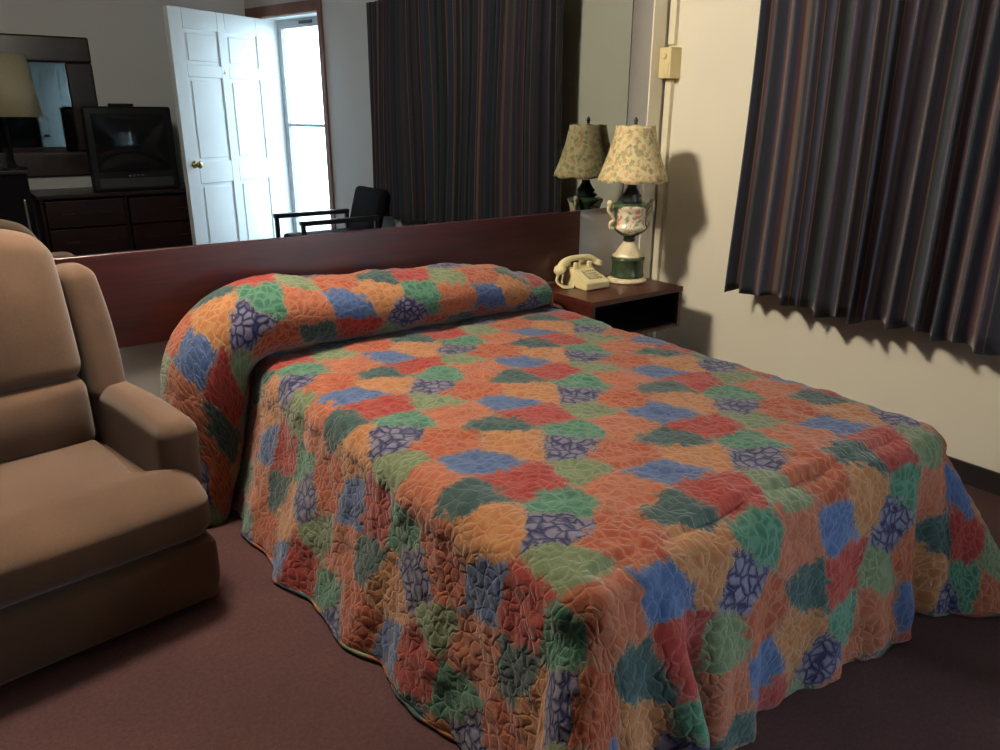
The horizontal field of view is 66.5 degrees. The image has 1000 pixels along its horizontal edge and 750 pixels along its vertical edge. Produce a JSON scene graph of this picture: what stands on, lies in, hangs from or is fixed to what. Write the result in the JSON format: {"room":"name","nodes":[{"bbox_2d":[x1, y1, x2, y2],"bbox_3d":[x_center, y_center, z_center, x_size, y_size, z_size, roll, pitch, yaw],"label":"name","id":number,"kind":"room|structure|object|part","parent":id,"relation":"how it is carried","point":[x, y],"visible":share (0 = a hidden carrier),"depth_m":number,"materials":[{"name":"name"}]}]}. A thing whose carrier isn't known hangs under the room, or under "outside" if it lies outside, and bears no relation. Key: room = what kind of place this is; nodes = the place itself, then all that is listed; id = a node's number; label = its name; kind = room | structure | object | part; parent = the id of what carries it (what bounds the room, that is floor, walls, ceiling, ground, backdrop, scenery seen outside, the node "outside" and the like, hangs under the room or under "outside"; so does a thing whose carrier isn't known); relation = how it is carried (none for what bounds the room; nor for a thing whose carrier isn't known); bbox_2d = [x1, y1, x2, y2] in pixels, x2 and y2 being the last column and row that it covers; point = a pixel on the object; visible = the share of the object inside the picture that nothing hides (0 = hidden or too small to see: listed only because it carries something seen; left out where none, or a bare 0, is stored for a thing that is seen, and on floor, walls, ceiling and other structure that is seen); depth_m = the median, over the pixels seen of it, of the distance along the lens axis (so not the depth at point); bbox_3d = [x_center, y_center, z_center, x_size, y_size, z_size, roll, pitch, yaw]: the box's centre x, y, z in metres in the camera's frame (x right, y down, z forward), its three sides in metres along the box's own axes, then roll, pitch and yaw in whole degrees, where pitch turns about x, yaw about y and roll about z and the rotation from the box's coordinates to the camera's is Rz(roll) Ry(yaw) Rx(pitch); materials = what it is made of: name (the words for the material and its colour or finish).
{"room":"hotel room","nodes":[
{"label":"hotel room","id":0,"kind":"room"},
{"bbox_2d":[57,0,670,397],"bbox_3d":[-1.652,-0.683,2.221,6.260,2.560,0.100,-13,23,-34],"label":"wall","id":1,"kind":"structure","parent":0,"point":[141,364],"depth_m":3.68,"materials":[{"name":"grey paint"}]},
{"bbox_2d":[54,211,579,347],"bbox_3d":[-1.177,-0.276,2.648,3.850,0.321,0.022,-13,23,-34],"label":"headboard","id":2,"kind":"object","parent":1,"relation":"attached to","point":[147,294],"visible":0.61,"depth_m":2.90,"materials":[{"name":"brown wood"}]},
{"bbox_2d":[0,0,633,257],"bbox_3d":[-1.058,-1.139,2.447,4.143,1.440,0.008,-13,23,-34],"label":"wall mirror","id":3,"kind":"object","parent":1,"relation":"attached to","point":[126,125],"visible":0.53,"depth_m":2.76,"materials":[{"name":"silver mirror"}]},
{"bbox_2d":[549,274,682,333],"bbox_3d":[0.520,-0.331,3.680,0.590,0.198,0.411,-13,23,-34],"label":"nightstand","id":4,"kind":"object","parent":1,"relation":"attached to","point":[653,305],"visible":0.5,"depth_m":3.65,"materials":[{"name":"brown wood"}]},
{"bbox_3d":[0.292,-0.267,3.529,0.020,0.173,0.407,-13,23,-34],"label":"panel","id":5,"kind":"part","parent":4,"relation":"part of","materials":[{"name":"brown wood"}]},
{"bbox_2d":[554,254,608,290],"bbox_3d":[0.403,-0.494,3.631,0.291,0.141,0.206,-11,22,-30],"label":"telephone","id":6,"kind":"object","parent":4,"relation":"on","point":[580,275],"visible":1,"depth_m":3.61,"materials":[{"name":"beige plastic"}]},
{"bbox_3d":[0.307,-0.443,3.587,0.093,0.065,0.062,2,19,6],"label":"coiled cord","id":7,"kind":"part","parent":6,"relation":"part of","materials":[{"name":"beige plastic"}]},
{"bbox_2d":[597,117,667,284],"bbox_3d":[0.626,-0.825,3.637,0.332,0.765,0.332,-13,23,-34],"label":"table lamp","id":8,"kind":"object","parent":4,"relation":"on","point":[633,158],"visible":1,"depth_m":3.56,"materials":[{"name":"beige ceramic"}]},
{"bbox_3d":[0.532,-0.757,3.637,0.049,0.132,0.015,-4,20,-13],"label":"handle","id":9,"kind":"part","parent":8,"relation":"part of","materials":[{"name":"beige ceramic"}]},
{"bbox_3d":[0.626,-0.660,3.694,0.062,0.026,0.062,-13,23,-34],"label":"stem","id":10,"kind":"part","parent":8,"relation":"part of","materials":[{"name":"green ceramic"}]},
{"bbox_3d":[0.626,-0.863,3.624,0.103,0.080,0.103,-13,23,-34],"label":"lid","id":11,"kind":"part","parent":8,"relation":"part of","materials":[{"name":"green ceramic"}]},
{"bbox_3d":[0.627,-1.034,3.565,0.332,0.255,0.332,-13,23,-34],"label":"lamp shade","id":12,"kind":"part","parent":8,"relation":"part of","materials":[{"name":"fabric"}]},
{"bbox_3d":[0.720,-0.771,3.680,0.049,0.132,0.015,-4,20,-13],"label":"handle","id":13,"kind":"part","parent":8,"relation":"part of","materials":[{"name":"beige ceramic"}]},
{"bbox_3d":[0.747,-0.372,3.842,0.020,0.173,0.407,-13,23,-34],"label":"panel","id":14,"kind":"part","parent":4,"relation":"part of","materials":[{"name":"brown wood"}]},
{"bbox_2d":[639,0,667,335],"bbox_3d":[0.764,-1.264,3.808,0.085,2.475,0.008,-13,23,-34],"label":"trim","id":15,"kind":"structure","parent":1,"relation":"attached to","point":[660,6],"depth_m":3.76,"materials":[{"name":"beige paint"}]},
{"bbox_2d":[0,483,999,749],"bbox_3d":[-0.305,1.185,0.897,6.260,0.100,4.700,-13,23,-34],"label":"floor","id":16,"kind":"structure","parent":0,"point":[253,664],"depth_m":1.89,"materials":[{"name":"carpet"}]},
{"bbox_2d":[0,229,219,684],"bbox_3d":[-1.367,0.178,2.043,0.941,1.046,0.750,-17,25,-41],"label":"armchair","id":17,"kind":"object","parent":16,"relation":"on","point":[105,511],"visible":1,"depth_m":2.13,"materials":[{"name":"beige fabric"}]},
{"bbox_2d":[0,229,80,392],"bbox_3d":[-1.537,-0.159,2.119,0.590,0.459,0.245,-17,25,-41],"label":"cushion","id":18,"kind":"object","parent":17,"relation":"on","point":[40,344],"depth_m":2.20,"materials":[{"name":"beige fabric"}]},
{"bbox_2d":[0,376,94,462],"bbox_3d":[-1.487,0.166,2.173,0.584,0.237,0.189,-17,25,-41],"label":"lumbar cushion","id":19,"kind":"object","parent":17,"relation":"on","point":[40,417],"depth_m":2.21,"materials":[{"name":"beige fabric"}]},
{"bbox_2d":[0,440,209,608],"bbox_3d":[-1.308,0.392,2.049,0.874,0.213,0.574,-17,25,-41],"label":"seat cushion","id":20,"kind":"object","parent":17,"relation":"on","point":[77,516],"depth_m":2.01,"materials":[{"name":"beige fabric"}]},
{"bbox_3d":[-1.107,0.216,2.370,0.577,0.347,0.124,17,25,40],"label":"arm","id":21,"kind":"part","parent":17,"relation":"part of","materials":[{"name":"beige fabric"}]},
{"bbox_2d":[655,0,999,472],"bbox_3d":[1.581,-0.928,2.974,0.100,2.560,2.420,-13,23,-34],"label":"wall","id":22,"kind":"structure","parent":0,"point":[946,386],"depth_m":3.53,"materials":[{"name":"beige paint"}]},
{"bbox_2d":[647,0,679,337],"bbox_3d":[0.837,-1.270,3.826,0.024,2.474,0.040,-13,23,-34],"label":"conduit","id":23,"kind":"object","parent":22,"relation":"attached to","point":[675,4],"visible":0.67,"depth_m":3.86,"materials":[{"name":"beige metal"}]},
{"bbox_2d":[658,47,681,78],"bbox_3d":[0.824,-1.518,3.709,0.084,0.140,0.075,-13,23,-34],"label":"switch box","id":24,"kind":"object","parent":22,"relation":"attached to","point":[670,57],"visible":1,"depth_m":3.69,"materials":[{"name":"beige plastic"}]},
{"bbox_3d":[0.795,-1.483,3.700,0.004,0.054,0.056,-13,23,-34],"label":"plate","id":25,"kind":"part","parent":24,"relation":"part of","materials":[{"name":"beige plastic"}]},
{"bbox_2d":[724,0,999,354],"bbox_3d":[1.755,-0.844,2.463,0.217,1.610,2.412,-13,23,-34],"label":"curtain","id":26,"kind":"object","parent":22,"relation":"hanging from","point":[869,187],"visible":1,"depth_m":2.86,"materials":[{"name":"fabric"}]},
{"bbox_2d":[947,456,999,495],"bbox_3d":[1.513,0.245,3.369,0.012,0.085,2.359,-13,23,-34],"label":"baseboard","id":27,"kind":"structure","parent":22,"relation":"attached to","point":[987,480],"depth_m":2.93,"materials":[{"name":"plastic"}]},
{"bbox_3d":[0.135,0.281,2.574,1.340,0.519,1.835,-13,23,-34],"label":"bed","id":28,"kind":"object","parent":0,"visible":0},
{"bbox_2d":[160,263,999,749],"bbox_3d":[0.205,0.190,2.390,2.032,0.814,2.216,-13,23,-34],"label":"bedspread","id":29,"kind":"object","parent":28,"relation":"on","point":[545,525],"visible":0.98,"depth_m":1.96,"materials":[{"name":"multicoloured fabric"}]}
]}

